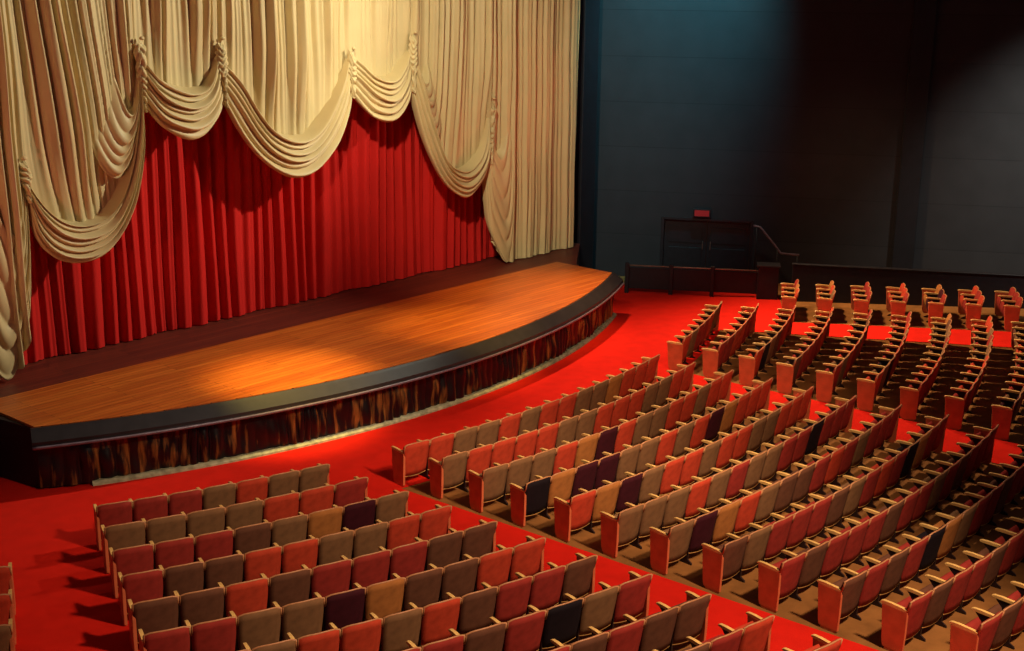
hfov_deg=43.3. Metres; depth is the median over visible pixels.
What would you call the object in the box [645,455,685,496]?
seat
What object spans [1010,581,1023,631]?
seat
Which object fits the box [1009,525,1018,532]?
seat cushion
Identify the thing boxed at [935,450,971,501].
seat
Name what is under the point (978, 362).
seat
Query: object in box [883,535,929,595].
seat
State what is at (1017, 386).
seat
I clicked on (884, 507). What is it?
seat cushion
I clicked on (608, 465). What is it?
seat
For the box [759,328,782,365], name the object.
seat
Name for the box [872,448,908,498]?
seat
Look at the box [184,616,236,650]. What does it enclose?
seat
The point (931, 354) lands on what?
seat
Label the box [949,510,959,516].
seat cushion
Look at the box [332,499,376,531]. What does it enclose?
seat
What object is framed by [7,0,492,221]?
drape
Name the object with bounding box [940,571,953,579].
seat cushion
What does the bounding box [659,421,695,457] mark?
seat
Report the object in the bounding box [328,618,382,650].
seat
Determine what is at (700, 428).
seat
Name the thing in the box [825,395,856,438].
seat
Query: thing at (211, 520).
seat
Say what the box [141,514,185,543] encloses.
seat
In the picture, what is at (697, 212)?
exit sign
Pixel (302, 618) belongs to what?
seat
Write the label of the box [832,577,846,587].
seat cushion
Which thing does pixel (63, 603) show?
floor
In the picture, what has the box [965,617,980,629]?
seat cushion
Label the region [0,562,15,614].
seat
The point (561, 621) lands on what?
seat
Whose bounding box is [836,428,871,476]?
seat
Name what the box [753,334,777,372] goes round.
seat
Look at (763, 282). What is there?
guard rail
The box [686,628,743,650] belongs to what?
seat
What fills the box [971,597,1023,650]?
seat
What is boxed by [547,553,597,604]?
seat
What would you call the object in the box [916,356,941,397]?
seat
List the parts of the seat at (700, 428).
backrest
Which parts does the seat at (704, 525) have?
armrest, backrest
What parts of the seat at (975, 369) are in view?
armrest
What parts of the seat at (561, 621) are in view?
armrest, backrest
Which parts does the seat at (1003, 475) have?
armrest, backrest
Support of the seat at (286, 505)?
on the floor
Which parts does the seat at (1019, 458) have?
armrest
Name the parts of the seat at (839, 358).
armrest, backrest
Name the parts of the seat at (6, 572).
backrest, panel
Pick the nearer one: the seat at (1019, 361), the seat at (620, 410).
the seat at (620, 410)
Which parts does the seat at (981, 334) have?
armrest, backrest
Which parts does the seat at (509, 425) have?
backrest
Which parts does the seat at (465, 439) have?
backrest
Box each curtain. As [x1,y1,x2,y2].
[0,0,579,380]
[23,98,499,364]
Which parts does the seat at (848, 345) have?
armrest, backrest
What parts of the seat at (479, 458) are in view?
backrest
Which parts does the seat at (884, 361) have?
armrest, backrest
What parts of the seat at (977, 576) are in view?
armrest, backrest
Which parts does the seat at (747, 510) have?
armrest, backrest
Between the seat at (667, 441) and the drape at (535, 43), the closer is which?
the seat at (667, 441)
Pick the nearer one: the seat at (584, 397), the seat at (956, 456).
the seat at (956, 456)
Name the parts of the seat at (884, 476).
armrest, backrest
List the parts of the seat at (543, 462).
backrest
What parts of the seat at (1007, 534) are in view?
armrest, backrest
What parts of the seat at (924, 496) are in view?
armrest, backrest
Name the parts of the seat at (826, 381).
armrest, panel, backrest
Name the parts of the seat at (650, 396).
backrest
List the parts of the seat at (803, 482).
armrest, backrest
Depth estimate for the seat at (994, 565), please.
18.92 m
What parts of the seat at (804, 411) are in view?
armrest, armrest, panel, backrest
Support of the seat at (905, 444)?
on the floor
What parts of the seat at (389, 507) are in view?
backrest, panel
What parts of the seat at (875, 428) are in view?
armrest, backrest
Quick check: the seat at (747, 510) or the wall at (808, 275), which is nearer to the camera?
the seat at (747, 510)
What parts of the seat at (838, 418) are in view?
armrest, backrest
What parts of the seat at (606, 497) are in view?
backrest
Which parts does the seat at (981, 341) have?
armrest, backrest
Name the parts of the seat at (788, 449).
armrest, backrest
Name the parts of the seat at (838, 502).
armrest, backrest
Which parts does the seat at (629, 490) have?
backrest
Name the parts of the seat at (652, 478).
backrest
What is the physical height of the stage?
1.215 m
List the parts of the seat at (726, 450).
backrest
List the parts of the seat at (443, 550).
backrest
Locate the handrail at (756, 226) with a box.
[753,225,798,271]
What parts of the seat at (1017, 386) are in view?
armrest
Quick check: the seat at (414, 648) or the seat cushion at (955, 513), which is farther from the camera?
the seat cushion at (955, 513)
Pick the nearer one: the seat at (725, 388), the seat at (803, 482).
the seat at (803, 482)
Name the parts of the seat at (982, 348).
armrest, backrest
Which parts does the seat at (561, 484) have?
backrest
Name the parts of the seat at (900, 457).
armrest, backrest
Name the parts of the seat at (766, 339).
backrest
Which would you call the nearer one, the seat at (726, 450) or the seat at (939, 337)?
the seat at (726, 450)
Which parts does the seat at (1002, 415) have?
armrest, panel, backrest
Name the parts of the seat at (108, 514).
panel, backrest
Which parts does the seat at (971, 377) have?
armrest, backrest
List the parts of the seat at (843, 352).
armrest, backrest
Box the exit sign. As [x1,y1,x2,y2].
[693,208,710,217]
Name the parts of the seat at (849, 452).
armrest, backrest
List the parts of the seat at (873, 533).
armrest, backrest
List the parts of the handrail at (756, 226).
post, rail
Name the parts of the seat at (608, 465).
backrest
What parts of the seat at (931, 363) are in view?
armrest, backrest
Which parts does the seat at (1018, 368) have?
armrest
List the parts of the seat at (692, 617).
armrest, backrest, armrest, panel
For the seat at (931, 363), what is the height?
0.848 m
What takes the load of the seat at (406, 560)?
on the floor
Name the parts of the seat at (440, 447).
backrest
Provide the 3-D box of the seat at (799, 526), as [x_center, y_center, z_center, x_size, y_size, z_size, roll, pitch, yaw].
[4.461,3.228,20.530,0.577,0.848,0.491,-14,21,-43]
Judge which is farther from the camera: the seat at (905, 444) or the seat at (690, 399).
the seat at (690, 399)
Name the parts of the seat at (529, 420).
backrest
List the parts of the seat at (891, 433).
armrest, armrest, panel, backrest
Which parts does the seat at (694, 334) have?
backrest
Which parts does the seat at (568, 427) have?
backrest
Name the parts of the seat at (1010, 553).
armrest, backrest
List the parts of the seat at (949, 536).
armrest, backrest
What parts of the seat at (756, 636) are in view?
armrest, armrest, backrest, panel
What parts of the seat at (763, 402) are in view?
armrest, armrest, panel, backrest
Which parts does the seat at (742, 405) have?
backrest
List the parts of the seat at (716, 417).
backrest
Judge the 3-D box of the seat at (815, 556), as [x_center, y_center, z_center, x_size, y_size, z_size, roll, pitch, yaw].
[4.354,3.575,19.154,0.577,0.848,0.491,-13,20,-41]
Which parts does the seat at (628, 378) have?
backrest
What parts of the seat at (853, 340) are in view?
armrest, backrest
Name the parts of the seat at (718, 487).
armrest, backrest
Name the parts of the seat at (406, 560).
backrest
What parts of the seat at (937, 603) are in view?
armrest, backrest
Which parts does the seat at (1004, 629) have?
armrest, backrest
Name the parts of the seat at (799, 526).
armrest, backrest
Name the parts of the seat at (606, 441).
backrest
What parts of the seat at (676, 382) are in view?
backrest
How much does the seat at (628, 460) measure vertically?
0.848 m
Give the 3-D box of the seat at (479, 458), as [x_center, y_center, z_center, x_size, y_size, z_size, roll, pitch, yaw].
[-0.690,2.530,23.439,0.578,0.848,0.491,-12,20,-39]
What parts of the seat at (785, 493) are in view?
armrest, backrest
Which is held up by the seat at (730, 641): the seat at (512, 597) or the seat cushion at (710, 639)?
the seat cushion at (710, 639)
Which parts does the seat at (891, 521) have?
armrest, backrest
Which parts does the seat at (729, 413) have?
backrest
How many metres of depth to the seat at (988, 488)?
21.59 m
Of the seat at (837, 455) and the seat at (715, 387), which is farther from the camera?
the seat at (715, 387)
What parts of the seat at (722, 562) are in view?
armrest, panel, backrest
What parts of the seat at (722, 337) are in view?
backrest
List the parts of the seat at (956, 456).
armrest, backrest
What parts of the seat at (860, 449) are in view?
armrest, backrest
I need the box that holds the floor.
[0,221,1023,650]
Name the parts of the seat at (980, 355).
armrest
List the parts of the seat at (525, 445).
backrest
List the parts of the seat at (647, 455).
backrest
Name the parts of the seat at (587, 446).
backrest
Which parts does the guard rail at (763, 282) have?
post, post, panel, post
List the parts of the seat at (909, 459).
armrest, backrest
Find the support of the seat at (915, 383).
on the floor
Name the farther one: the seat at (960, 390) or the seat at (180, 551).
the seat at (960, 390)
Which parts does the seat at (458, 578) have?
backrest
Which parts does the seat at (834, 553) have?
armrest, backrest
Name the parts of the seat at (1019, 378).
armrest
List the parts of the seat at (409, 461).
armrest, panel, backrest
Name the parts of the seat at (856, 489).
armrest, backrest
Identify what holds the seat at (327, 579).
on the floor
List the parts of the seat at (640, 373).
backrest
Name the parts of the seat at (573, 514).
armrest, panel, backrest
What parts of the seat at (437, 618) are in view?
armrest, backrest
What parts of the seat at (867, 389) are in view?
armrest, panel, backrest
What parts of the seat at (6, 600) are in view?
backrest, panel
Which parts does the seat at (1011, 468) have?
armrest, backrest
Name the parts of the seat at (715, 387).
backrest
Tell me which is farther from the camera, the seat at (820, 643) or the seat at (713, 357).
the seat at (713, 357)
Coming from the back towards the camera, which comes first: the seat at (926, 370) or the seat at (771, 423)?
the seat at (926, 370)
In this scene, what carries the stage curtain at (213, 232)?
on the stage
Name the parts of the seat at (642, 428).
backrest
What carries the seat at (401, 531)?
on the floor
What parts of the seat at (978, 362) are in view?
armrest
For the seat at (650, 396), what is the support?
on the floor
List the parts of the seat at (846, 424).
armrest, armrest, panel, backrest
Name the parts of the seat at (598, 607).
armrest, backrest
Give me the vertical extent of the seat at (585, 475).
0.848 m
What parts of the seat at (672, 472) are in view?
backrest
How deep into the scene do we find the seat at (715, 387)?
27.21 m
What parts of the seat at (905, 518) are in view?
armrest, backrest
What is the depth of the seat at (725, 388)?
27.72 m
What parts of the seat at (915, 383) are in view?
armrest, backrest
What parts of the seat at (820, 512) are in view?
armrest, backrest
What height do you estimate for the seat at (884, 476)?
0.848 m
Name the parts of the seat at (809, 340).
armrest, backrest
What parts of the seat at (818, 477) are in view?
armrest, backrest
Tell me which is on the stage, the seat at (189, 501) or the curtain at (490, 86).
the curtain at (490, 86)
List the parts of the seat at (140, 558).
panel, backrest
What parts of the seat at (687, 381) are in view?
panel, backrest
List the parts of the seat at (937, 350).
armrest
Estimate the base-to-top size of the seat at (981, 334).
0.848 m
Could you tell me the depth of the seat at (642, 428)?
25.00 m
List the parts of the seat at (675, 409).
backrest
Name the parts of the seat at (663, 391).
backrest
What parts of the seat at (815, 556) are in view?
armrest, backrest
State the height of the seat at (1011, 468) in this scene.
0.848 m
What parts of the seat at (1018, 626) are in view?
armrest, backrest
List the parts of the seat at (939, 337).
armrest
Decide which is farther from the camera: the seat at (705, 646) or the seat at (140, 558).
the seat at (140, 558)
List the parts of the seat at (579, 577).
armrest, backrest, armrest, panel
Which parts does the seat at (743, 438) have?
armrest, backrest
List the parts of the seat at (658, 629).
armrest, backrest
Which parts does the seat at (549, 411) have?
backrest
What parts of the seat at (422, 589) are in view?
backrest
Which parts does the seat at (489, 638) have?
armrest, backrest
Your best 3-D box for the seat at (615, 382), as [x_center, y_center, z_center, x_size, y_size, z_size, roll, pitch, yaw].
[2.066,1.425,27.709,0.491,0.848,0.578,11,18,34]
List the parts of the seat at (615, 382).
backrest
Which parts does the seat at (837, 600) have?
armrest, panel, backrest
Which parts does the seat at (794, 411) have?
armrest, backrest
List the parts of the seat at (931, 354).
armrest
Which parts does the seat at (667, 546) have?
armrest, panel, backrest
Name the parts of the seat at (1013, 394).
armrest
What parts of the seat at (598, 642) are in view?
armrest, backrest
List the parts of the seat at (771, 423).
armrest, backrest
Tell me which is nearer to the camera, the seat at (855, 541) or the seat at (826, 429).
the seat at (855, 541)
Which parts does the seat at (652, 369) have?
panel, backrest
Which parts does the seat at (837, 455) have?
armrest, backrest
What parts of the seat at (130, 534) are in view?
panel, backrest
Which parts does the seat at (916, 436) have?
armrest, backrest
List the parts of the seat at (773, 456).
armrest, backrest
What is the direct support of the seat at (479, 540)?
on the floor
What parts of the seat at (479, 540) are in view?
backrest, panel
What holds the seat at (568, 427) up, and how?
on the floor
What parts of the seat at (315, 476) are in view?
backrest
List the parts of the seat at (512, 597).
armrest, backrest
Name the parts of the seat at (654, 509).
armrest, backrest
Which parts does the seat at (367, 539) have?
backrest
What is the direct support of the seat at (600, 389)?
on the floor
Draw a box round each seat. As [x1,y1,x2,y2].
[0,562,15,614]
[0,589,15,644]
[0,618,15,650]
[93,501,132,550]
[100,521,145,573]
[109,544,153,598]
[117,569,163,625]
[127,596,178,650]
[128,495,167,521]
[138,626,190,650]
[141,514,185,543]
[149,537,194,568]
[158,561,204,596]
[163,489,202,515]
[173,587,224,626]
[180,507,225,537]
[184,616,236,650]
[188,529,233,561]
[196,483,235,509]
[197,554,243,589]
[217,578,268,617]
[218,500,263,529]
[226,522,271,554]
[228,476,268,503]
[229,607,281,650]
[236,546,281,581]
[242,639,296,650]
[254,492,299,522]
[259,470,299,497]
[260,568,311,608]
[262,514,307,546]
[272,538,318,573]
[272,597,324,640]
[286,628,340,650]
[290,463,329,491]
[290,485,334,513]
[298,506,342,539]
[301,559,352,598]
[308,530,354,565]
[313,587,365,631]
[324,476,368,507]
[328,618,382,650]
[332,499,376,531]
[340,550,390,589]
[342,522,388,558]
[353,577,405,621]
[364,490,408,523]
[369,607,422,650]
[375,514,420,549]
[378,540,428,580]
[391,439,430,485]
[391,567,443,611]
[402,647,421,650]
[406,634,464,650]
[407,504,451,539]
[408,597,461,646]
[414,530,463,570]
[416,433,454,478]
[428,451,468,499]
[428,557,479,601]
[440,426,478,454]
[445,586,497,634]
[448,519,497,561]
[448,622,506,650]
[453,444,492,491]
[463,419,500,447]
[463,547,513,591]
[468,463,508,512]
[478,437,516,467]
[481,576,532,624]
[485,412,521,441]
[489,610,546,650]
[493,455,533,504]
[496,536,545,581]
[501,429,538,460]
[506,406,541,435]
[509,476,551,527]
[515,565,565,614]
[517,448,556,481]
[522,422,559,454]
[525,399,560,429]
[527,598,583,650]
[534,468,575,518]
[540,440,578,475]
[543,392,577,422]
[543,415,579,447]
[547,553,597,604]
[549,645,570,650]
[550,632,608,650]
[553,489,596,542]
[558,460,599,497]
[561,386,593,415]
[561,433,599,467]
[562,408,597,440]
[564,586,619,642]
[577,379,609,410]
[578,481,620,533]
[580,401,615,433]
[581,425,618,459]
[581,452,620,488]
[588,619,645,650]
[592,373,623,403]
[597,395,631,427]
[598,571,652,630]
[600,504,644,558]
[601,418,637,452]
[602,444,641,481]
[602,472,643,514]
[606,367,636,396]
[613,388,646,420]
[619,360,648,394]
[619,411,654,445]
[622,436,660,473]
[623,606,679,650]
[624,464,665,504]
[624,494,668,548]
[628,381,660,413]
[631,354,659,389]
[635,404,670,438]
[641,428,678,465]
[642,375,673,410]
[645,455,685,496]
[648,485,691,530]
[649,519,695,575]
[651,397,684,430]
[652,642,710,650]
[655,368,684,405]
[656,591,711,650]
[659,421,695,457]
[665,447,704,486]
[666,390,698,428]
[667,333,691,369]
[667,362,695,399]
[670,476,712,524]
[674,327,698,364]
[674,509,718,564]
[675,413,710,454]
[679,383,711,423]
[684,439,721,484]
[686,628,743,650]
[691,406,725,448]
[691,468,732,515]
[692,376,722,415]
[697,499,741,545]
[701,431,738,476]
[701,535,749,593]
[702,339,728,378]
[704,369,733,408]
[705,399,738,441]
[710,333,735,371]
[710,459,750,507]
[717,326,741,364]
[718,423,753,468]
[718,611,774,650]
[719,391,751,433]
[719,490,761,541]
[726,524,772,582]
[729,450,767,498]
[731,384,762,425]
[733,416,767,460]
[738,346,764,385]
[739,481,781,531]
[742,378,772,417]
[746,340,771,379]
[746,442,783,489]
[747,408,780,452]
[749,514,794,567]
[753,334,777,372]
[757,552,806,612]
[758,471,799,522]
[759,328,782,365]
[760,401,792,444]
[762,434,798,481]
[770,504,814,558]
[772,393,803,435]
[776,354,802,394]
[776,462,816,512]
[777,426,812,472]
[781,541,829,600]
[782,634,842,650]
[783,347,808,387]
[783,386,813,428]
[790,341,814,380]
[790,418,824,464]
[790,494,833,548]
[793,454,831,503]
[795,335,819,373]
[800,329,823,367]
[803,410,836,455]
[804,530,850,586]
[809,445,846,494]
[809,485,850,538]
[815,361,842,402]
[815,402,847,446]
[817,570,867,632]
[823,354,849,394]
[823,436,859,485]
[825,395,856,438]
[825,519,870,577]
[826,475,867,528]
[829,347,854,387]
[835,340,859,379]
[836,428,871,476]
[840,334,863,372]
[840,558,889,620]
[843,466,882,518]
[844,327,866,365]
[844,509,888,565]
[848,420,882,466]
[856,369,884,411]
[858,457,895,508]
[860,412,892,457]
[862,499,905,554]
[862,547,910,607]
[863,362,890,403]
[869,355,895,395]
[870,404,901,449]
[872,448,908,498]
[874,348,899,388]
[879,342,903,381]
[879,488,921,543]
[881,590,933,650]
[883,335,906,374]
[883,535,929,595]
[884,439,920,488]
[886,329,908,367]
[895,479,935,532]
[896,430,930,478]
[899,377,927,420]
[902,524,947,582]
[904,577,954,641]
[905,370,932,412]
[907,422,940,469]
[910,469,948,521]
[911,363,937,405]
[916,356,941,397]
[916,414,948,461]
[919,513,963,570]
[920,350,944,390]
[923,343,947,383]
[923,460,960,511]
[925,565,974,627]
[926,337,949,376]
[928,331,950,369]
[929,325,951,362]
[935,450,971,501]
[935,503,978,559]
[944,386,973,430]
[944,552,992,614]
[946,442,981,491]
[949,611,1003,650]
[950,378,978,421]
[950,492,992,547]
[956,370,982,413]
[956,433,990,481]
[960,363,986,404]
[963,541,1009,601]
[964,355,988,396]
[964,482,1004,536]
[965,424,998,472]
[967,348,991,388]
[969,341,992,381]
[970,334,993,373]
[971,328,993,347]
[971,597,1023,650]
[972,322,992,341]
[977,472,1015,525]
[980,529,1023,588]
[988,463,1023,515]
[991,395,1020,440]
[992,590,1023,649]
[995,525,1023,576]
[997,387,1023,431]
[999,461,1023,504]
[1001,386,1023,422]
[1005,379,1023,414]
[1008,372,1023,406]
[1008,451,1023,493]
[1009,517,1023,562]
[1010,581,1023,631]
[1011,364,1023,398]
[1012,357,1023,370]
[1013,331,1023,343]
[1014,337,1023,348]
[1014,344,1023,355]
[1014,350,1023,363]
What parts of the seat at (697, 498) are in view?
armrest, backrest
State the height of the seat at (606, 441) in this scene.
0.848 m
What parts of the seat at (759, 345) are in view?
backrest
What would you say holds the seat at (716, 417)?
on the floor
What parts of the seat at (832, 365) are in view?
armrest, backrest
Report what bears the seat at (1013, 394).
on the floor
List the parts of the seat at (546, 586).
armrest, backrest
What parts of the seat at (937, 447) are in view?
armrest, armrest, panel, backrest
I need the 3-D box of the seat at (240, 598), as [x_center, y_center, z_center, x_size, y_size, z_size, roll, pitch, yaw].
[-3.757,3.877,18.084,0.626,0.848,0.491,-7,17,-27]
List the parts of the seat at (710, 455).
backrest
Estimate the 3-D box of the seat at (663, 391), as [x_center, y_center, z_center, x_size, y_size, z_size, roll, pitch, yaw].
[3.116,1.455,27.551,0.491,0.848,0.578,11,18,33]
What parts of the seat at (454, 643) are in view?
armrest, backrest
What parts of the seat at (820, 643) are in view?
panel, armrest, backrest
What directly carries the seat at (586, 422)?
on the floor
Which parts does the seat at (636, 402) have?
backrest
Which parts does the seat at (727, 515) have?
armrest, backrest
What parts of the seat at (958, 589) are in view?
armrest, backrest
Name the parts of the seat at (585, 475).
backrest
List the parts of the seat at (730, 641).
armrest, backrest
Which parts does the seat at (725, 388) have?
panel, backrest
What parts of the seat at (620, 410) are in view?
backrest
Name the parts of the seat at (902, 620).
armrest, panel, backrest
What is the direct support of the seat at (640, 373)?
on the floor
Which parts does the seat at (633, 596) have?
armrest, backrest, armrest, panel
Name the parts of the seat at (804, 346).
armrest, backrest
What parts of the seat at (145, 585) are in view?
panel, backrest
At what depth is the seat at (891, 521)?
20.55 m
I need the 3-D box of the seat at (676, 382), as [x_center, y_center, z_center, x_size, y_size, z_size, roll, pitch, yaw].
[3.436,1.334,28.009,0.491,0.848,0.578,10,18,32]
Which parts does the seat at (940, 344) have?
armrest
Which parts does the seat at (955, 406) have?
armrest, panel, backrest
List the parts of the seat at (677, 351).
panel, armrest, backrest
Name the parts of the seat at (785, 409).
armrest, backrest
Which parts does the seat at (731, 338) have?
backrest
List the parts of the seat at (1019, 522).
armrest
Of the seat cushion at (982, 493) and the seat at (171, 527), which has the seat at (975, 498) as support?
the seat cushion at (982, 493)
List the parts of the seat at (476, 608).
armrest, backrest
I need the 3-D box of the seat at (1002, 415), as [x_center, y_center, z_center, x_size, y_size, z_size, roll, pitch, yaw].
[9.906,1.807,25.889,0.491,0.848,0.607,9,17,29]
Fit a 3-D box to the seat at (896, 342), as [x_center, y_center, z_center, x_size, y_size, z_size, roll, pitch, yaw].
[9.217,0.514,30.895,0.491,0.848,0.605,6,16,20]
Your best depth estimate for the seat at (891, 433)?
25.28 m
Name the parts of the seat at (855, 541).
armrest, backrest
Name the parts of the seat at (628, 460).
backrest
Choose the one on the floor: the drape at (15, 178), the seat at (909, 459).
the seat at (909, 459)
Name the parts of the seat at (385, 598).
backrest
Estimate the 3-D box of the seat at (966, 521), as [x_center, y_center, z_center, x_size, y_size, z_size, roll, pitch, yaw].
[7.072,3.209,20.521,0.491,0.848,0.577,14,20,40]
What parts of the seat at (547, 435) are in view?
backrest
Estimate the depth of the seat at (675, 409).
25.86 m
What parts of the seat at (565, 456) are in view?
backrest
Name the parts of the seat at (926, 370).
armrest, backrest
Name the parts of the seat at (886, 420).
armrest, backrest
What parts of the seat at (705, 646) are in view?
backrest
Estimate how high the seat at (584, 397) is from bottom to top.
0.848 m
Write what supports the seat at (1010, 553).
on the floor
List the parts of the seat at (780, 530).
armrest, backrest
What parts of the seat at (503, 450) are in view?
backrest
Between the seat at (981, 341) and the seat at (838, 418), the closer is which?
the seat at (838, 418)
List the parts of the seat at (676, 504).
armrest, backrest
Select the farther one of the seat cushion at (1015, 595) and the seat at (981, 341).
the seat at (981, 341)
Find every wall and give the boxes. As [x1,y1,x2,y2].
[593,0,1023,283]
[792,263,1023,308]
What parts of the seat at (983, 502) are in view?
armrest, backrest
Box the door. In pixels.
[659,216,753,271]
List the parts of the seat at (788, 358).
armrest, backrest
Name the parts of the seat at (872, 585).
armrest, backrest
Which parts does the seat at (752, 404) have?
backrest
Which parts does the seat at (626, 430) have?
backrest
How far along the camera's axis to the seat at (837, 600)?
18.00 m
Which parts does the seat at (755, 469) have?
armrest, backrest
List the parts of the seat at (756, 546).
armrest, backrest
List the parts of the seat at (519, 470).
backrest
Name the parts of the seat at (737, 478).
armrest, backrest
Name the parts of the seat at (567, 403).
backrest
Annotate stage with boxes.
[0,243,623,487]
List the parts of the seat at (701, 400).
backrest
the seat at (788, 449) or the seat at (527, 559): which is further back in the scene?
the seat at (788, 449)
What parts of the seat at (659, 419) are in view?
backrest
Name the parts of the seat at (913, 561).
armrest, backrest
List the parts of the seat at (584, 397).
backrest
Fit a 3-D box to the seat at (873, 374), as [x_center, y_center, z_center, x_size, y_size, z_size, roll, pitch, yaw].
[7.990,1.218,28.256,0.491,0.848,0.605,8,17,26]
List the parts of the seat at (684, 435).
backrest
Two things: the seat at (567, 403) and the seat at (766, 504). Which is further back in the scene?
the seat at (567, 403)
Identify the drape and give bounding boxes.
[0,0,30,379]
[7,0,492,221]
[491,0,579,261]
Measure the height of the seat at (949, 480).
0.848 m
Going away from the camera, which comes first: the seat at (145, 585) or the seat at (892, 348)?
the seat at (145, 585)
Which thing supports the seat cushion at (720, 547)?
on the seat at (722, 562)
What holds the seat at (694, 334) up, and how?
on the floor
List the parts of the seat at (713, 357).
armrest, panel, backrest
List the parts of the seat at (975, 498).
armrest, backrest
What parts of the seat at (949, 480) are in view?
armrest, backrest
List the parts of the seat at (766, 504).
armrest, backrest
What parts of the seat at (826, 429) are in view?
armrest, backrest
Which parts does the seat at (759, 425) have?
armrest, backrest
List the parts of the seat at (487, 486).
armrest, panel, backrest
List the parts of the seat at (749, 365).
armrest, panel, backrest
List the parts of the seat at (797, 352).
armrest, backrest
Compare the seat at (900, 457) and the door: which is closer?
the seat at (900, 457)
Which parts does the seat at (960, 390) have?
armrest, backrest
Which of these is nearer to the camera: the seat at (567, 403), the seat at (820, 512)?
the seat at (820, 512)
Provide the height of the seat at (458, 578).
0.848 m
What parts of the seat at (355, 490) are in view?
backrest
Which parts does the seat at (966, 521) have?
armrest, backrest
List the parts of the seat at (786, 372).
armrest, panel, backrest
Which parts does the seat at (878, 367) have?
armrest, backrest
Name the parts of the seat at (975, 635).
armrest, panel, backrest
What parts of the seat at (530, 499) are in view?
armrest, panel, backrest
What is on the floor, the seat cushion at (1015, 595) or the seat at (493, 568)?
the seat at (493, 568)
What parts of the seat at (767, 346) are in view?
backrest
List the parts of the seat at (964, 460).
armrest, backrest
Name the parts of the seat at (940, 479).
armrest, backrest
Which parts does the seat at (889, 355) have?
armrest, backrest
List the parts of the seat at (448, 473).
armrest, panel, backrest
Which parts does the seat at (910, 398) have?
armrest, panel, backrest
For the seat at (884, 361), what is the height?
0.848 m
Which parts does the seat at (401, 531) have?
backrest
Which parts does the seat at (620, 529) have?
armrest, panel, backrest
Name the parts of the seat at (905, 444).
armrest, backrest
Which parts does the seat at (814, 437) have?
armrest, backrest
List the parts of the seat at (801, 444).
armrest, backrest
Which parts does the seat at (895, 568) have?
armrest, backrest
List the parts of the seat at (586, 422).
backrest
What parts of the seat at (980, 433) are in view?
armrest, armrest, panel, backrest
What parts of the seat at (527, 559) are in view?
armrest, backrest, armrest, panel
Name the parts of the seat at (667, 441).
backrest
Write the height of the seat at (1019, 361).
0.848 m
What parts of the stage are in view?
moulding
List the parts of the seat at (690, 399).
backrest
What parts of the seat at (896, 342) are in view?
armrest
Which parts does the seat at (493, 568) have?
backrest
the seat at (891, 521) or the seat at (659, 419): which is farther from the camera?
the seat at (659, 419)
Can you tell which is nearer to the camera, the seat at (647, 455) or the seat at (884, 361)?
the seat at (647, 455)
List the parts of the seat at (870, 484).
armrest, backrest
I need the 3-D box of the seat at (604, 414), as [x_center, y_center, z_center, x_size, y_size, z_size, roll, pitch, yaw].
[1.722,1.916,25.797,0.491,0.848,0.578,13,20,39]
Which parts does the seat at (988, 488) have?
armrest, backrest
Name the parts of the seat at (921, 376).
armrest, backrest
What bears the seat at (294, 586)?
on the floor
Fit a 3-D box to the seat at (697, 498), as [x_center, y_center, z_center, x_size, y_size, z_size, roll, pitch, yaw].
[3.026,2.930,21.748,0.577,0.848,0.491,-14,21,-43]
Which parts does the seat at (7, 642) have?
backrest, armrest, panel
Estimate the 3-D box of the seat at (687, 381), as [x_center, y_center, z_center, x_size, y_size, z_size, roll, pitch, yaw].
[3.744,1.210,28.475,0.491,0.848,0.578,10,18,30]
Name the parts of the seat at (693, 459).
backrest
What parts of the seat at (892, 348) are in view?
armrest, backrest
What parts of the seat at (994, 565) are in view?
armrest, backrest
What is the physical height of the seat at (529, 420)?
0.848 m
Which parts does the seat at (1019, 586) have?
armrest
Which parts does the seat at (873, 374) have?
armrest, backrest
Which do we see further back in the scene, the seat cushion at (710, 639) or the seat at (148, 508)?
the seat at (148, 508)
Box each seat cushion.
[701,634,722,642]
[715,541,729,550]
[734,621,752,629]
[773,559,786,567]
[796,547,809,554]
[804,644,819,650]
[818,537,830,543]
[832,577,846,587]
[839,526,850,532]
[847,565,869,578]
[859,516,869,522]
[869,553,890,566]
[876,506,887,511]
[893,496,902,501]
[896,596,911,607]
[897,542,909,549]
[908,486,917,491]
[916,531,927,538]
[919,584,933,592]
[922,476,931,482]
[933,520,944,527]
[936,467,943,472]
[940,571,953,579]
[947,458,954,463]
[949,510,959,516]
[959,559,972,567]
[963,499,973,506]
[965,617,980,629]
[977,489,985,496]
[977,548,988,555]
[987,604,1001,613]
[989,480,997,485]
[993,536,1004,544]
[1000,470,1008,476]
[1007,590,1020,600]
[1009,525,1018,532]
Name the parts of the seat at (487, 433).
backrest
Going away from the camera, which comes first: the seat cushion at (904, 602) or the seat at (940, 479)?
the seat cushion at (904, 602)
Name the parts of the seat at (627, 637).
armrest, backrest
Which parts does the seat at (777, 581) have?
armrest, panel, backrest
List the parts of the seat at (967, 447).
armrest, backrest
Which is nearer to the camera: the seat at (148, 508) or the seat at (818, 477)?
the seat at (148, 508)
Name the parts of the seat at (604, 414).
backrest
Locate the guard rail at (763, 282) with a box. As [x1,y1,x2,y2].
[624,262,780,299]
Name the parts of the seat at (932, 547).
armrest, backrest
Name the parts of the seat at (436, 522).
backrest, panel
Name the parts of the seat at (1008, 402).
armrest, backrest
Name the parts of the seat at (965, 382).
armrest, backrest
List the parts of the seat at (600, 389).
backrest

